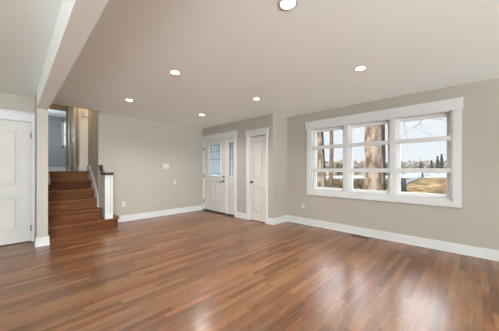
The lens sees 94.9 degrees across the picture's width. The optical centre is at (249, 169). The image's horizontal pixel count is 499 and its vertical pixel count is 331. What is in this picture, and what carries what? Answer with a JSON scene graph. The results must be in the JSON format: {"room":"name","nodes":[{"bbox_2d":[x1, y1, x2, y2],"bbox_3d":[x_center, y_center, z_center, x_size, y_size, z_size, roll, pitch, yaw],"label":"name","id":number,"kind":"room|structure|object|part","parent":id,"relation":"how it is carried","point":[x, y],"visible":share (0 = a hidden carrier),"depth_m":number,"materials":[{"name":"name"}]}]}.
{"room":"empty living room","nodes":[
{"label":"empty living room","id":0,"kind":"room"},
{"bbox_2d":[0,92,34,112],"bbox_3d":[-5.465,0.000,2.139,0.120,2.440,5.325,0,0,44],"label":"wall","id":1,"kind":"structure","parent":0,"point":[13,102],"depth_m":3.75,"materials":[{"name":"beige paint"}]},
{"bbox_2d":[0,109,34,245],"bbox_3d":[-4.011,0.136,3.586,0.160,2.168,0.947,0,0,44],"label":"door","id":2,"kind":"structure","parent":1,"relation":"in","point":[17,128],"depth_m":3.76,"materials":[{"name":"white paint"}]},
{"bbox_3d":[-3.978,-0.874,3.553,0.034,0.148,0.947,0,0,44],"label":"head casing","id":3,"kind":"part","parent":2,"relation":"part of","materials":[{"name":"white paint"}]},
{"bbox_3d":[-3.976,0.210,3.566,0.018,2.020,0.927,0,0,44],"label":"casing","id":4,"kind":"part","parent":2,"relation":"part of","materials":[{"name":"white paint"}]},
{"bbox_2d":[35,92,47,237],"bbox_3d":[-3.452,0.000,3.797,0.445,2.440,0.134,0,0,44],"label":"wall","id":5,"kind":"structure","parent":0,"point":[41,115],"depth_m":3.64,"materials":[{"name":"paint"}]},
{"bbox_2d":[33,233,49,247],"bbox_3d":[-3.437,1.149,3.781,0.449,0.142,0.182,0,0,44],"label":"baseboard","id":6,"kind":"structure","parent":5,"relation":"attached to","point":[42,241],"depth_m":3.63,"materials":[{"name":"white paint"}]},
{"bbox_2d":[48,116,65,166],"bbox_3d":[-8.362,-1.102,9.701,0.120,2.294,4.200,0,0,44],"label":"wall","id":7,"kind":"structure","parent":0,"point":[56,153],"depth_m":9.73,"materials":[{"name":"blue paint"}]},
{"bbox_2d":[48,167,65,169],"bbox_3d":[-8.310,-0.026,9.650,0.024,0.142,4.200,0,0,44],"label":"baseboard","id":8,"kind":"structure","parent":7,"relation":"attached to","point":[49,168],"depth_m":9.76,"materials":[{"name":"white paint"}]},
{"bbox_2d":[62,120,65,147],"bbox_3d":[-7.844,-1.540,10.174,0.100,1.200,0.780,0,0,44],"label":"window","id":9,"kind":"structure","parent":7,"relation":"in","point":[63,121],"depth_m":9.90,"materials":[{"name":"white paint"}]},
{"bbox_2d":[48,109,65,117],"bbox_3d":[-7.110,-2.322,8.479,3.779,0.144,4.200,0,0,44],"label":"ceiling","id":10,"kind":"structure","parent":0,"point":[57,113],"depth_m":9.23,"materials":[{"name":"paint"}]},
{"bbox_2d":[49,104,66,169],"bbox_3d":[-5.957,-1.175,6.867,0.120,2.440,0.755,0,0,44],"label":"wall","id":11,"kind":"structure","parent":0,"point":[52,106],"depth_m":7.05,"materials":[{"name":"beige paint"}]},
{"bbox_2d":[37,0,108,109],"bbox_3d":[0.106,-1.087,0.323,9.500,0.265,0.134,0,0,44],"label":"beam","id":12,"kind":"structure","parent":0,"point":[76,19],"depth_m":1.78,"materials":[{"name":"paint"}]},
{"bbox_2d":[67,106,78,170],"bbox_3d":[-4.997,-1.175,6.541,1.950,2.440,0.120,0,0,44],"label":"wall","id":13,"kind":"structure","parent":0,"point":[76,108],"depth_m":6.12,"materials":[{"name":"beige paint"}]},
{"bbox_2d":[69,106,74,170],"bbox_3d":[-4.991,-1.030,6.469,0.980,2.150,0.075,0,0,44],"label":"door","id":14,"kind":"structure","parent":13,"relation":"in","point":[72,108],"depth_m":6.49,"materials":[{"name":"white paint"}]},
{"bbox_2d":[66,165,86,170],"bbox_3d":[-4.432,-0.026,6.917,1.954,0.142,1.494,0,0,44],"label":"baseboard","id":15,"kind":"structure","parent":13,"relation":"attached to","point":[79,167],"depth_m":5.79,"materials":[{"name":"white paint"}]},
{"bbox_2d":[79,108,87,164],"bbox_3d":[-3.785,-1.175,6.301,0.120,2.440,1.470,0,0,44],"label":"wall","id":16,"kind":"structure","parent":0,"point":[83,121],"depth_m":5.79,"materials":[{"name":"beige paint"}]},
{"bbox_2d":[88,109,104,207],"bbox_3d":[-3.529,-0.587,5.304,1.260,3.615,0.120,0,0,44],"label":"wall","id":17,"kind":"structure","parent":0,"point":[96,120],"depth_m":5.11,"materials":[{"name":"beige paint"}]},
{"bbox_2d":[105,114,201,215],"bbox_3d":[-2.367,0.000,6.043,0.150,2.440,2.560,0,0,44],"label":"wall","id":18,"kind":"structure","parent":0,"point":[136,150],"depth_m":5.81,"materials":[{"name":"beige paint"}]},
{"bbox_2d":[118,205,201,221],"bbox_3d":[-2.242,1.149,6.046,0.024,0.142,2.340,0,0,44],"label":"baseboard","id":19,"kind":"structure","parent":18,"relation":"attached to","point":[131,217],"depth_m":5.91,"materials":[{"name":"white paint"}]},
{"bbox_2d":[163,164,168,168],"bbox_3d":[-2.218,-0.083,6.071,0.024,0.135,0.170,0,0,44],"label":"thermostat","id":20,"kind":"object","parent":18,"relation":"attached to","point":[165,166],"visible":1,"depth_m":6.07,"materials":[{"name":"white plastic"}]},
{"bbox_2d":[202,114,275,217],"bbox_3d":[-0.465,0.000,6.058,2.850,2.440,0.120,0,0,44],"label":"wall","id":21,"kind":"structure","parent":0,"point":[265,121],"depth_m":5.62,"materials":[{"name":"beige paint"}]},
{"bbox_2d":[202,130,236,216],"bbox_3d":[-0.837,0.114,6.384,1.547,2.212,0.152,0,0,44],"label":"door","id":22,"kind":"structure","parent":21,"relation":"in","point":[219,150],"depth_m":6.32,"materials":[{"name":"white paint"}]},
{"bbox_3d":[-0.999,-0.260,6.518,0.579,0.944,0.016,0,0,44],"label":"glass frame","id":23,"kind":"part","parent":22,"relation":"part of","materials":[{"name":"clear glass"}]},
{"bbox_3d":[-0.981,-0.260,6.535,0.545,0.910,0.006,0,0,44],"label":"glass","id":24,"kind":"part","parent":22,"relation":"part of","materials":[{"name":"clear glass"}]},
{"bbox_3d":[-0.873,-0.916,6.347,1.547,0.152,0.036,0,0,44],"label":"head casing","id":25,"kind":"part","parent":22,"relation":"part of","materials":[{"name":"white paint"}]},
{"bbox_3d":[-0.466,-0.260,6.032,0.195,0.910,0.006,0,0,44],"label":"sidelight glass","id":26,"kind":"part","parent":22,"relation":"part of","materials":[{"name":"clear glass"}]},
{"bbox_3d":[-0.483,-0.260,6.015,0.221,0.940,0.014,0,0,44],"label":"glass frame","id":27,"kind":"part","parent":22,"relation":"part of","materials":[{"name":"glass"}]},
{"bbox_2d":[236,212,272,224],"bbox_3d":[0.087,1.149,5.418,1.165,0.142,0.024,0,0,44],"label":"baseboard","id":28,"kind":"structure","parent":21,"relation":"attached to","point":[239,214],"depth_m":5.64,"materials":[{"name":"white paint"}]},
{"bbox_2d":[245,127,268,223],"bbox_3d":[0.197,0.145,5.376,0.719,2.150,0.152,0,0,44],"label":"door","id":29,"kind":"structure","parent":21,"relation":"in","point":[257,139],"depth_m":5.36,"materials":[{"name":"white paint"}]},
{"bbox_3d":[0.161,-0.860,5.339,0.719,0.140,0.034,0,0,44],"label":"head casing","id":30,"kind":"part","parent":29,"relation":"part of","materials":[{"name":"white paint"}]},
{"bbox_2d":[0,0,498,128],"bbox_3d":[-0.387,-1.300,0.384,10.890,0.160,9.910,0,0,44],"label":"ceiling","id":31,"kind":"structure","parent":0,"point":[301,60],"depth_m":2.39,"materials":[{"name":"paint"}]},
{"bbox_2d":[169,70,180,74],"bbox_3d":[-0.937,-1.217,2.877,0.148,0.006,0.148,0,0,44],"label":"recessed light","id":32,"kind":"object","parent":31,"relation":"in","point":[174,72],"visible":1,"depth_m":2.88,"materials":[{"name":"white"}]},
{"bbox_2d":[278,0,297,10],"bbox_3d":[0.284,-1.217,1.685,0.148,0.006,0.148,0,0,44],"label":"recessed light","id":33,"kind":"object","parent":31,"relation":"in","point":[286,5],"visible":1,"depth_m":1.69,"materials":[{"name":"white plastic"}]},
{"bbox_2d":[354,66,366,70],"bbox_3d":[1.337,-1.217,2.764,0.148,0.006,0.148,0,0,44],"label":"recessed light","id":34,"kind":"object","parent":31,"relation":"in","point":[359,68],"visible":1,"depth_m":2.76,"materials":[{"name":"white"}]},
{"bbox_2d":[0,210,498,330],"bbox_3d":[-0.545,1.280,0.329,10.740,0.120,9.610,0,0,44],"label":"floor","id":35,"kind":"structure","parent":0,"point":[200,270],"depth_m":2.47,"materials":[{"name":"brown wood"}]},
{"bbox_2d":[48,165,118,237],"bbox_3d":[-3.680,0.561,4.950,1.538,1.318,1.193,0,0,44],"label":"staircase","id":36,"kind":"structure","parent":35,"relation":"on","point":[73,197],"depth_m":4.72,"materials":[{"name":"brown wood"}]},
{"bbox_2d":[99,165,113,218],"bbox_3d":[-3.053,0.463,4.873,0.467,1.123,0.176,0,0,44],"label":"newel post","id":37,"kind":"object","parent":36,"relation":"on","point":[105,178],"visible":0.99,"depth_m":4.76,"materials":[{"name":"white paint"}]},
{"bbox_2d":[276,115,286,217],"bbox_3d":[0.700,0.000,5.298,0.120,2.440,0.420,0,0,44],"label":"wall","id":38,"kind":"structure","parent":0,"point":[281,122],"depth_m":5.25,"materials":[{"name":"beige paint"}]},
{"bbox_2d":[272,215,287,224],"bbox_3d":[0.704,1.149,5.199,0.024,0.142,0.556,0,0,44],"label":"baseboard","id":39,"kind":"structure","parent":38,"relation":"attached to","point":[281,219],"depth_m":5.17,"materials":[{"name":"white paint"}]},
{"bbox_2d":[287,78,498,249],"bbox_3d":[3.729,0.000,2.753,8.010,2.440,0.170,0,0,44],"label":"wall","id":40,"kind":"structure","parent":0,"point":[476,224],"depth_m":3.47,"materials":[{"name":"beige paint"}]},
{"bbox_2d":[305,97,463,207],"bbox_3d":[2.192,-0.238,4.213,2.559,1.587,0.188,0,0,44],"label":"window","id":41,"kind":"structure","parent":40,"relation":"in","point":[451,109],"depth_m":3.90,"materials":[{"name":"white paint"}]},
{"bbox_3d":[1.671,-0.210,4.793,0.685,1.290,0.045,0,0,44],"label":"sash","id":42,"kind":"part","parent":41,"relation":"part of","materials":[{"name":"plastic"}]},
{"bbox_3d":[2.230,-0.210,4.248,0.705,1.290,0.045,0,0,44],"label":"sash","id":43,"kind":"part","parent":41,"relation":"part of","materials":[{"name":"plastic"}]},
{"bbox_3d":[2.140,-0.949,4.159,2.559,0.167,0.038,0,0,44],"label":"head casing","id":44,"kind":"part","parent":41,"relation":"part of","materials":[{"name":"white paint"}]},
{"bbox_3d":[2.793,-0.210,3.698,0.700,1.290,0.045,0,0,44],"label":"sash","id":45,"kind":"part","parent":41,"relation":"part of","materials":[{"name":"plastic"}]},
{"bbox_2d":[287,215,498,261],"bbox_3d":[3.656,1.149,2.689,7.724,0.142,0.024,0,0,44],"label":"baseboard","id":46,"kind":"structure","parent":40,"relation":"attached to","point":[490,254],"depth_m":3.73,"materials":[{"name":"white paint"}]},
{"label":"outside","id":47,"kind":"structure","parent":0,"visible":0},
{"bbox_2d":[326,173,446,178],"bbox_3d":[33.720,1.685,62.496,85.967,0.130,101.616,0,0,44],"label":"driveway","id":48,"kind":"structure","parent":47,"point":[442,175],"depth_m":51.51,"materials":[{"name":"white concrete"}]},
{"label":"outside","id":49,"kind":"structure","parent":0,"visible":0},
{"bbox_2d":[326,173,446,193],"bbox_3d":[41.774,1.719,42.790,90.000,0.111,110.000,0,0,44],"label":"ground","id":50,"kind":"structure","parent":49,"point":[423,185],"depth_m":24.21,"materials":[{"name":"yellow plant"}]},
{"bbox_2d":[317,132,325,186],"bbox_3d":[3.627,-2.371,9.759,2.091,8.531,1.566,0,0,20],"label":"tree","id":51,"kind":"object","parent":50,"relation":"on","point":[320,175],"visible":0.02,"depth_m":9.38,"materials":[{"name":"beige plant"}]},
{"bbox_2d":[321,132,325,184],"bbox_3d":[3.201,-2.377,10.195,0.694,8.513,0.248,0,0,-4],"label":"tree","id":52,"kind":"object","parent":50,"relation":"on","point":[321,132],"visible":0.09,"depth_m":10.13,"materials":[{"name":"grey plant"}]},
{"bbox_2d":[328,131,333,187],"bbox_3d":[6.679,-4.129,16.359,6.717,12.004,3.647,0,0,-10],"label":"tree","id":53,"kind":"object","parent":50,"relation":"on","point":[330,184],"visible":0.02,"depth_m":16.85,"materials":[{"name":"brown plant"}]},
{"bbox_2d":[333,162,342,175],"bbox_3d":[23.506,-0.129,60.038,2.978,3.813,2.993,0,0,44],"label":"shrub","id":54,"kind":"object","parent":50,"relation":"on","point":[337,165],"visible":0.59,"depth_m":59.71,"materials":[{"name":"green plant"}]},
{"bbox_2d":[317,177,387,189],"bbox_3d":[11.287,1.343,24.792,10.696,0.733,14.580,0,0,17],"label":"brushwood","id":55,"kind":"object","parent":50,"relation":"on","point":[358,182],"visible":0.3,"depth_m":22.17,"materials":[{"name":"brown plant"}]},
{"bbox_2d":[353,164,363,173],"bbox_3d":[37.957,-0.072,80.118,4.236,3.819,4.197,0,0,44],"label":"shrub","id":56,"kind":"object","parent":50,"relation":"on","point":[356,165],"visible":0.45,"depth_m":79.67,"materials":[{"name":"grey plant"}]},
{"bbox_2d":[381,124,385,190],"bbox_3d":[6.365,-2.630,11.018,0.455,9.004,0.445,0,0,44],"label":"tree","id":57,"kind":"object","parent":50,"relation":"on","point":[382,126],"visible":0.15,"depth_m":10.85,"materials":[{"name":"grey plant"}]},
{"bbox_2d":[401,178,406,191],"bbox_3d":[11.159,1.226,16.603,0.526,1.189,0.498,0,0,44],"label":"tree stump","id":58,"kind":"object","parent":50,"relation":"on","point":[403,180],"visible":0.62,"depth_m":16.44,"materials":[{"name":"grey plant"}]},
{"bbox_2d":[364,117,446,190],"bbox_3d":[6.907,-2.379,8.404,6.446,8.508,4.350,0,0,-17],"label":"tree","id":59,"kind":"object","parent":50,"relation":"on","point":[373,154],"visible":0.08,"depth_m":8.74,"materials":[{"name":"beige plant"}]},
{"bbox_2d":[406,175,428,184],"bbox_3d":[32.846,1.665,43.756,6.471,0.130,67.571,0,0,44],"label":"path edge","id":60,"kind":"structure","parent":50,"relation":"on","point":[418,177],"depth_m":38.70,"materials":[{"name":"white concrete"}]},
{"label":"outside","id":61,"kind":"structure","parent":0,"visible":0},
{"bbox_2d":[326,172,440,173],"bbox_3d":[156.668,1.780,203.421,460.000,0.280,330.000,0,0,44],"label":"ground","id":62,"kind":"structure","parent":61,"point":[326,172],"depth_m":89.40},
{"bbox_2d":[325,159,446,168],"bbox_3d":[90.612,-2.972,170.166,107.059,10.971,157.890,0,0,44],"label":"woodland","id":63,"kind":"object","parent":62,"relation":"on","point":[411,164],"visible":0.17,"depth_m":132.97,"materials":[{"name":"grey plant"}]},
{"bbox_2d":[435,156,440,167],"bbox_3d":[74.031,-1.771,90.074,2.416,7.382,2.930,0,0,44],"label":"evergreen tree","id":64,"kind":"object","parent":62,"relation":"on","point":[437,164],"visible":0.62,"depth_m":89.82,"materials":[{"name":"green plant"}]},
{"bbox_2d":[439,154,444,167],"bbox_3d":[88.114,-2.628,105.063,3.502,9.096,3.377,0,0,44],"label":"evergreen tree","id":65,"kind":"object","parent":62,"relation":"on","point":[441,162],"visible":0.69,"depth_m":104.65,"materials":[{"name":"green plant"}]}
]}

